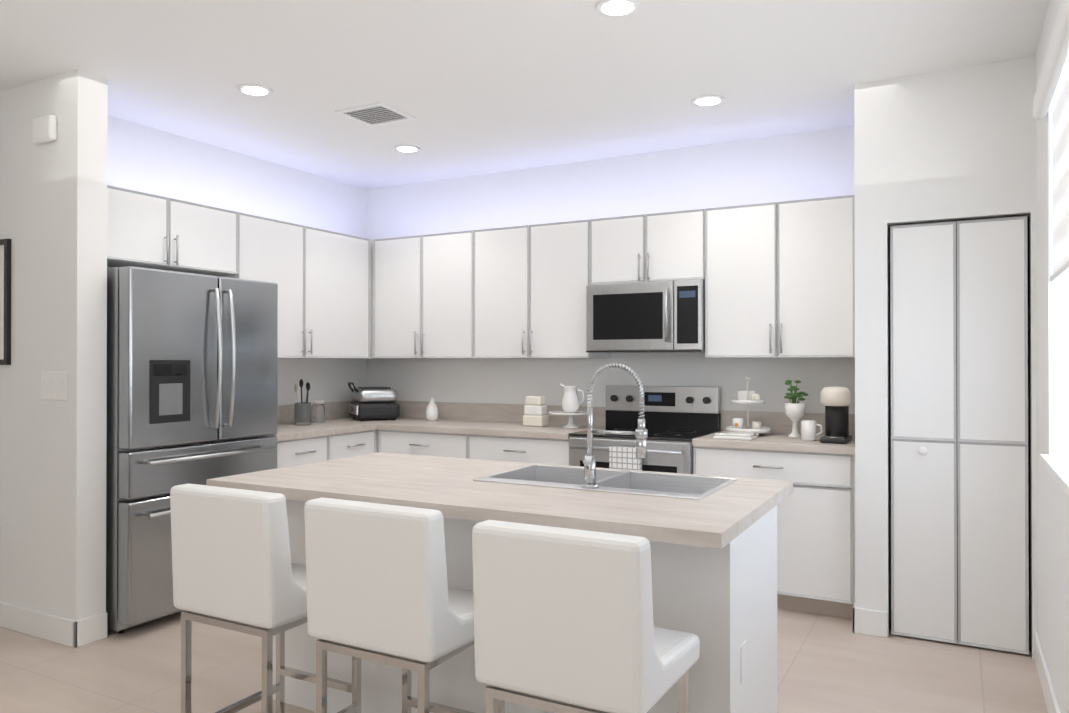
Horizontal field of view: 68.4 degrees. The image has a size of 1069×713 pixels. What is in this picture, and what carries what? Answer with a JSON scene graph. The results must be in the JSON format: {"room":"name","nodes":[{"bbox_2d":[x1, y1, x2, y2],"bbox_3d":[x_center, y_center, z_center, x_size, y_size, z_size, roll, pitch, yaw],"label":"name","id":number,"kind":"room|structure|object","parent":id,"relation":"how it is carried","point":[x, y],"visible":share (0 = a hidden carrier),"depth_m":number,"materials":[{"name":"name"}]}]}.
{"room":"kitchen","nodes":[
{"label":"kitchen","id":0,"kind":"room"},
{"bbox_2d":[0,69,107,620],"bbox_3d":[-2.769,0.007,4.163,1.395,2.765,0.150,0,0,28],"label":"wall","id":1,"kind":"structure","parent":0,"point":[53,211],"depth_m":3.87,"materials":[{"name":"white paint"}]},
{"bbox_2d":[0,239,10,364],"bbox_3d":[-2.888,-0.279,4.131,0.458,0.645,0.021,0,0,28],"label":"picture frame","id":2,"kind":"object","parent":1,"relation":"attached to","point":[5,301],"visible":1,"depth_m":4.03,"materials":[{"name":"black"}]},
{"bbox_2d":[0,601,83,647],"bbox_3d":[-2.802,1.326,4.080,1.409,0.125,0.014,0,0,28],"label":"baseboard","id":3,"kind":"structure","parent":1,"relation":"attached to","point":[64,631],"depth_m":3.87,"materials":[{"name":"white"}]},
{"bbox_2d":[32,115,56,143],"bbox_3d":[-2.407,-1.115,3.866,0.160,0.125,0.039,0,0,28],"label":"speaker","id":4,"kind":"object","parent":1,"relation":"attached to","point":[44,129],"visible":1,"depth_m":3.84,"materials":[{"name":"white plastic"}]},
{"bbox_2d":[41,371,67,399],"bbox_3d":[-2.338,0.142,3.839,0.215,0.139,0.009,0,0,28],"label":"switch plate","id":5,"kind":"object","parent":1,"relation":"attached to","point":[54,385],"visible":1,"depth_m":3.83,"materials":[{"name":"white plastic"}]},
{"bbox_2d":[107,115,366,404],"bbox_3d":[-2.052,0.013,5.330,0.150,2.765,2.584,0,0,28],"label":"wall","id":6,"kind":"structure","parent":0,"point":[145,159],"depth_m":5.41,"materials":[{"name":"white paint"}]},
{"bbox_2d":[107,185,242,276],"bbox_3d":[-2.208,-0.701,4.512,0.350,0.385,0.970,0,0,28],"label":"upper cabinet","id":7,"kind":"object","parent":6,"relation":"attached to","point":[145,230],"depth_m":4.45,"materials":[{"name":"white wood"}]},
{"bbox_2d":[229,213,306,357],"bbox_3d":[-1.845,-0.440,5.185,0.350,0.900,0.562,0,0,28],"label":"upper cabinet","id":8,"kind":"object","parent":6,"relation":"attached to","point":[275,251],"depth_m":5.19,"materials":[{"name":"white wood"}]},
{"bbox_2d":[307,226,370,358],"bbox_3d":[-1.543,-0.437,5.744,0.350,0.900,0.709,0,0,28],"label":"upper cabinet","id":9,"kind":"object","parent":6,"relation":"attached to","point":[338,264],"depth_m":5.65,"materials":[{"name":"white wood"}]},
{"bbox_2d":[0,608,1047,712],"bbox_3d":[-1.778,1.425,1.587,5.875,0.100,9.500,0,0,28],"label":"floor","id":10,"kind":"structure","parent":0,"point":[829,664],"depth_m":3.44,"materials":[{"name":"tile"}]},
{"bbox_2d":[106,266,277,633],"bbox_3d":[-2.014,0.475,4.401,0.756,1.830,0.954,0,0,28],"label":"fridge","id":11,"kind":"object","parent":10,"relation":"on","point":[192,377],"visible":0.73,"depth_m":4.03,"materials":[{"name":"silver metal"}]},
{"bbox_2d":[170,483,360,712],"bbox_3d":[-0.871,0.898,2.626,0.445,0.965,0.473,0,0,28],"label":"stool","id":12,"kind":"object","parent":10,"relation":"on","point":[234,568],"visible":0.79,"depth_m":2.42,"materials":[{"name":"white leather"}]},
{"bbox_2d":[277,430,376,467],"bbox_3d":[-1.615,0.956,5.319,0.620,0.880,0.971,0,0,28],"label":"base cabinet","id":13,"kind":"object","parent":10,"relation":"on","point":[294,452],"depth_m":5.15,"materials":[{"name":"white wood"}]},
{"bbox_2d":[266,401,377,440],"bbox_3d":[-1.616,0.431,5.299,0.640,0.170,0.930,0,0,28],"label":"countertop","id":14,"kind":"structure","parent":13,"relation":"on","point":[338,420],"depth_m":5.52,"materials":[{"name":"laminate"}]},
{"bbox_2d":[294,379,315,425],"bbox_3d":[-1.613,0.316,5.480,0.115,0.320,0.115,0,0,-35],"label":"utensil holder","id":15,"kind":"object","parent":14,"relation":"on","point":[306,413],"depth_m":5.44,"materials":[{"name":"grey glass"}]},
{"bbox_2d":[316,400,324,422],"bbox_3d":[-1.558,0.397,5.666,0.094,0.160,0.093,0,0,28],"label":"jar","id":16,"kind":"object","parent":14,"relation":"on","point":[320,408],"depth_m":5.63,"materials":[{"name":"clear glass"}]},
{"bbox_2d":[378,401,605,439],"bbox_3d":[-0.583,0.432,5.636,2.139,0.170,0.642,0,0,28],"label":"countertop","id":17,"kind":"structure","parent":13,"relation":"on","point":[492,419],"depth_m":5.59,"materials":[{"name":"laminate"}]},
{"bbox_2d":[348,382,399,420],"bbox_3d":[-1.236,0.337,6.005,0.344,0.284,0.380,0,0,-24],"label":"press","id":18,"kind":"object","parent":17,"relation":"on","point":[374,403],"visible":1,"depth_m":5.85,"materials":[{"name":"black plastic"}]},
{"bbox_2d":[425,398,438,420],"bbox_3d":[-0.764,0.393,5.874,0.100,0.170,0.100,0,0,28],"label":"vase","id":19,"kind":"object","parent":17,"relation":"on","point":[432,413],"visible":1,"depth_m":5.84,"materials":[{"name":"white ceramic"}]},
{"bbox_2d":[523,396,548,426],"bbox_3d":[0.008,0.373,5.379,0.150,0.204,0.110,0,0,28],"label":"canisters","id":20,"kind":"object","parent":17,"relation":"on","point":[535,411],"visible":1,"depth_m":5.34,"materials":[{"name":"white ceramic"}]},
{"bbox_2d":[548,383,586,427],"bbox_3d":[0.242,0.327,5.253,0.300,0.296,0.300,0,0,28],"label":"cake stand","id":21,"kind":"object","parent":17,"relation":"on","point":[571,402],"visible":0.98,"depth_m":5.21,"materials":[{"name":"white ceramic"}]},
{"bbox_2d":[304,497,504,712],"bbox_3d":[-0.364,0.896,2.364,0.445,0.965,0.473,0,0,28],"label":"stool","id":22,"kind":"object","parent":10,"relation":"on","point":[378,589],"visible":0.88,"depth_m":2.15,"materials":[{"name":"white leather"}]},
{"bbox_2d":[381,430,468,458],"bbox_3d":[-0.629,0.958,5.670,0.745,0.880,0.620,0,0,28],"label":"base cabinet","id":23,"kind":"object","parent":10,"relation":"on","point":[398,442],"depth_m":5.39,"materials":[{"name":"white wood"}]},
{"bbox_2d":[469,435,568,465],"bbox_3d":[0.032,0.956,5.314,0.757,0.880,0.620,0,0,28],"label":"base cabinet","id":24,"kind":"object","parent":10,"relation":"on","point":[484,447],"depth_m":5.04,"materials":[{"name":"white wood"}]},
{"bbox_2d":[273,483,777,712],"bbox_3d":[-0.081,0.943,3.044,1.864,0.880,0.690,0,0,28],"label":"kitchen island","id":25,"kind":"object","parent":10,"relation":"on","point":[714,569],"depth_m":2.62,"materials":[{"name":"laminate"}]},
{"bbox_2d":[206,452,792,551],"bbox_3d":[-0.138,0.482,2.935,1.950,0.040,1.000,0,0,28],"label":"island countertop","id":26,"kind":"structure","parent":25,"relation":"on","point":[446,485],"depth_m":2.59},
{"bbox_2d":[473,464,737,499],"bbox_3d":[0.265,0.556,2.934,0.864,0.199,0.484,0,0,28],"label":"sink","id":27,"kind":"object","parent":26,"relation":"in","point":[664,485],"visible":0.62,"depth_m":3.04,"materials":[{"name":"silver metal"}]},
{"bbox_2d":[581,362,647,487],"bbox_3d":[0.258,0.237,2.675,0.243,0.435,0.125,0,0,28],"label":"faucet","id":28,"kind":"object","parent":26,"relation":"on","point":[640,433],"visible":1,"depth_m":2.71,"materials":[{"name":"silver metal"}]},
{"bbox_2d":[472,520,699,712],"bbox_3d":[0.147,0.894,2.038,0.445,0.965,0.473,0,0,28],"label":"stool","id":29,"kind":"object","parent":10,"relation":"on","point":[563,620],"visible":1,"depth_m":1.83,"materials":[{"name":"white leather"}]},
{"bbox_2d":[569,385,720,473],"bbox_3d":[0.684,0.793,4.904,0.772,1.200,0.702,0,0,28],"label":"range","id":30,"kind":"object","parent":10,"relation":"on","point":[678,419],"visible":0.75,"depth_m":5.00,"materials":[{"name":"silver metal"}]},
{"bbox_2d":[693,446,854,617],"bbox_3d":[1.437,0.951,4.557,0.873,0.880,0.620,0,0,28],"label":"base cabinet","id":31,"kind":"object","parent":10,"relation":"on","point":[816,541],"depth_m":4.21,"materials":[{"name":"white wood"}]},
{"bbox_2d":[692,410,854,454],"bbox_3d":[1.433,0.426,4.551,0.871,0.170,0.640,0,0,28],"label":"countertop","id":32,"kind":"structure","parent":31,"relation":"on","point":[778,439],"depth_m":4.52,"materials":[{"name":"laminate"}]},
{"bbox_2d":[713,432,756,439],"bbox_3d":[1.147,0.455,4.509,0.220,0.032,0.130,0,0,28],"label":"folded towel","id":33,"kind":"object","parent":32,"relation":"on","point":[735,435],"visible":1,"depth_m":4.46,"materials":[{"name":"white fabric"}]},
{"bbox_2d":[725,376,770,435],"bbox_3d":[1.281,0.295,4.728,0.270,0.354,0.270,0,0,28],"label":"tiered tray","id":34,"kind":"object","parent":32,"relation":"on","point":[747,397],"visible":0.9,"depth_m":4.69,"materials":[{"name":"white ceramic"}]},
{"bbox_2d":[784,380,807,437],"bbox_3d":[1.521,0.304,4.586,0.140,0.334,0.129,0,0,28],"label":"plant","id":35,"kind":"object","parent":32,"relation":"on","point":[794,412],"visible":1,"depth_m":4.56,"materials":[{"name":"green plant"}]},
{"bbox_2d":[801,420,822,440],"bbox_3d":[1.551,0.415,4.400,0.115,0.110,0.080,0,0,28],"label":"mug","id":36,"kind":"object","parent":32,"relation":"on","point":[808,430],"visible":1,"depth_m":4.38,"materials":[{"name":"white ceramic"}]},
{"bbox_2d":[819,386,851,443],"bbox_3d":[1.673,0.317,4.358,0.156,0.305,0.300,0,0,28],"label":"coffee maker","id":37,"kind":"object","parent":32,"relation":"on","point":[835,401],"visible":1,"depth_m":4.30,"materials":[{"name":"black plastic"}]},
{"bbox_2d":[0,0,1049,189],"bbox_3d":[-1.778,-1.440,1.604,5.875,0.100,9.500,0,0,28],"label":"ceiling","id":38,"kind":"structure","parent":0,"point":[477,87],"depth_m":3.73,"materials":[{"name":"white paint"}]},
{"bbox_2d":[237,84,272,96],"bbox_3d":[-1.442,-1.372,4.057,0.176,0.008,0.176,0,0,28],"label":"recessed light","id":39,"kind":"object","parent":38,"relation":"in","point":[257,90],"visible":1,"depth_m":4.05,"materials":[{"name":"white plastic"}]},
{"bbox_2d":[335,102,415,126],"bbox_3d":[-0.899,-1.369,4.463,0.330,0.008,0.310,0,0,28],"label":"ceiling vent","id":40,"kind":"object","parent":38,"relation":"in","point":[376,114],"visible":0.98,"depth_m":4.45,"materials":[{"name":"white metal"}]},
{"bbox_2d":[393,145,419,152],"bbox_3d":[-0.839,-1.366,5.175,0.176,0.008,0.176,0,0,28],"label":"recessed light","id":41,"kind":"object","parent":38,"relation":"in","point":[407,148],"visible":0.96,"depth_m":5.15,"materials":[{"name":"white"}]},
{"bbox_2d":[595,0,639,17],"bbox_3d":[0.328,-1.377,3.104,0.176,0.008,0.176,0,0,28],"label":"recessed light","id":42,"kind":"object","parent":38,"relation":"in","point":[615,8],"visible":0.98,"depth_m":3.10,"materials":[{"name":"white"}]},
{"bbox_2d":[691,95,724,106],"bbox_3d":[0.930,-1.371,4.222,0.176,0.008,0.176,0,0,28],"label":"recessed light","id":43,"kind":"object","parent":38,"relation":"in","point":[706,100],"visible":0.98,"depth_m":4.20,"materials":[{"name":"white plastic"}]},
{"bbox_2d":[366,126,854,413],"bbox_3d":[0.676,0.014,5.413,4.875,2.765,0.150,0,0,28],"label":"wall","id":44,"kind":"structure","parent":0,"point":[803,165],"depth_m":5.38,"materials":[{"name":"white paint"}]},
{"bbox_2d":[375,230,474,358],"bbox_3d":[-0.745,-0.436,5.894,0.895,0.900,0.350,0,0,28],"label":"upper cabinet","id":45,"kind":"object","parent":44,"relation":"attached to","point":[425,284],"depth_m":5.73,"materials":[{"name":"white wood"}]},
{"bbox_2d":[475,219,609,357],"bbox_3d":[0.043,-0.438,5.469,0.896,0.900,0.350,0,0,28],"label":"upper cabinet","id":46,"kind":"object","parent":44,"relation":"attached to","point":[531,281],"depth_m":5.31,"materials":[{"name":"white wood"}]},
{"bbox_2d":[591,209,706,284],"bbox_3d":[0.773,-0.678,5.077,0.762,0.425,0.350,0,0,28],"label":"upper cabinet","id":47,"kind":"object","parent":44,"relation":"attached to","point":[667,246],"depth_m":4.91,"materials":[{"name":"white wood"}]},
{"bbox_2d":[586,279,704,352],"bbox_3d":[0.747,-0.244,5.028,0.754,0.437,0.458,0,0,28],"label":"microwave","id":48,"kind":"object","parent":47,"relation":"attached to","point":[655,317],"visible":0.98,"depth_m":4.86,"materials":[{"name":"silver metal"}]},
{"bbox_2d":[705,195,854,357],"bbox_3d":[1.497,-0.443,4.686,0.882,0.900,0.350,0,0,28],"label":"upper cabinet","id":49,"kind":"object","parent":44,"relation":"attached to","point":[778,278],"depth_m":4.53,"materials":[{"name":"white wood"}]},
{"bbox_2d":[854,56,1037,658],"bbox_3d":[2.135,0.006,4.116,0.775,2.765,0.750,0,0,28],"label":"wall","id":50,"kind":"structure","parent":0,"point":[954,144],"depth_m":3.85,"materials":[{"name":"white paint"}]},
{"bbox_2d":[890,216,1028,654],"bbox_3d":[2.020,0.363,3.762,0.579,2.024,0.079,0,0,28],"label":"closet door","id":51,"kind":"structure","parent":50,"relation":"in","point":[967,456],"depth_m":3.77,"materials":[{"name":"white wood"}]},
{"bbox_2d":[889,216,1030,650],"bbox_3d":[2.206,0.214,4.141,0.674,2.350,0.634,0,0,28],"label":"door frame","id":52,"kind":"structure","parent":0,"point":[956,406],"depth_m":3.85,"materials":[{"name":"black metal"}]},
{"bbox_2d":[1036,0,1068,712],"bbox_3d":[0.608,-0.016,0.253,0.200,2.765,9.000,0,0,28],"label":"wall","id":53,"kind":"structure","parent":0,"point":[1052,309],"depth_m":3.11,"materials":[{"name":"white paint"}]},
{"bbox_2d":[1033,632,1060,712],"bbox_3d":[0.334,1.303,-0.033,0.018,0.125,8.250,0,0,28],"label":"baseboard","id":54,"kind":"structure","parent":53,"relation":"attached to","point":[1051,702],"depth_m":3.18,"materials":[{"name":"white"}]},
{"bbox_2d":[1033,0,1068,281],"bbox_3d":[1.635,-0.673,2.396,0.080,0.755,1.720,0,0,28],"label":"window blind","id":55,"kind":"object","parent":53,"relation":"attached to","point":[1057,53],"visible":1,"depth_m":2.78,"materials":[{"name":"white"}]},
{"bbox_2d":[1040,454,1068,496],"bbox_3d":[1.688,0.402,2.367,0.155,0.034,1.710,0,0,28],"label":"window sill","id":56,"kind":"structure","parent":53,"relation":"attached to","point":[1056,467],"depth_m":2.77,"materials":[{"name":"white"}]}
]}

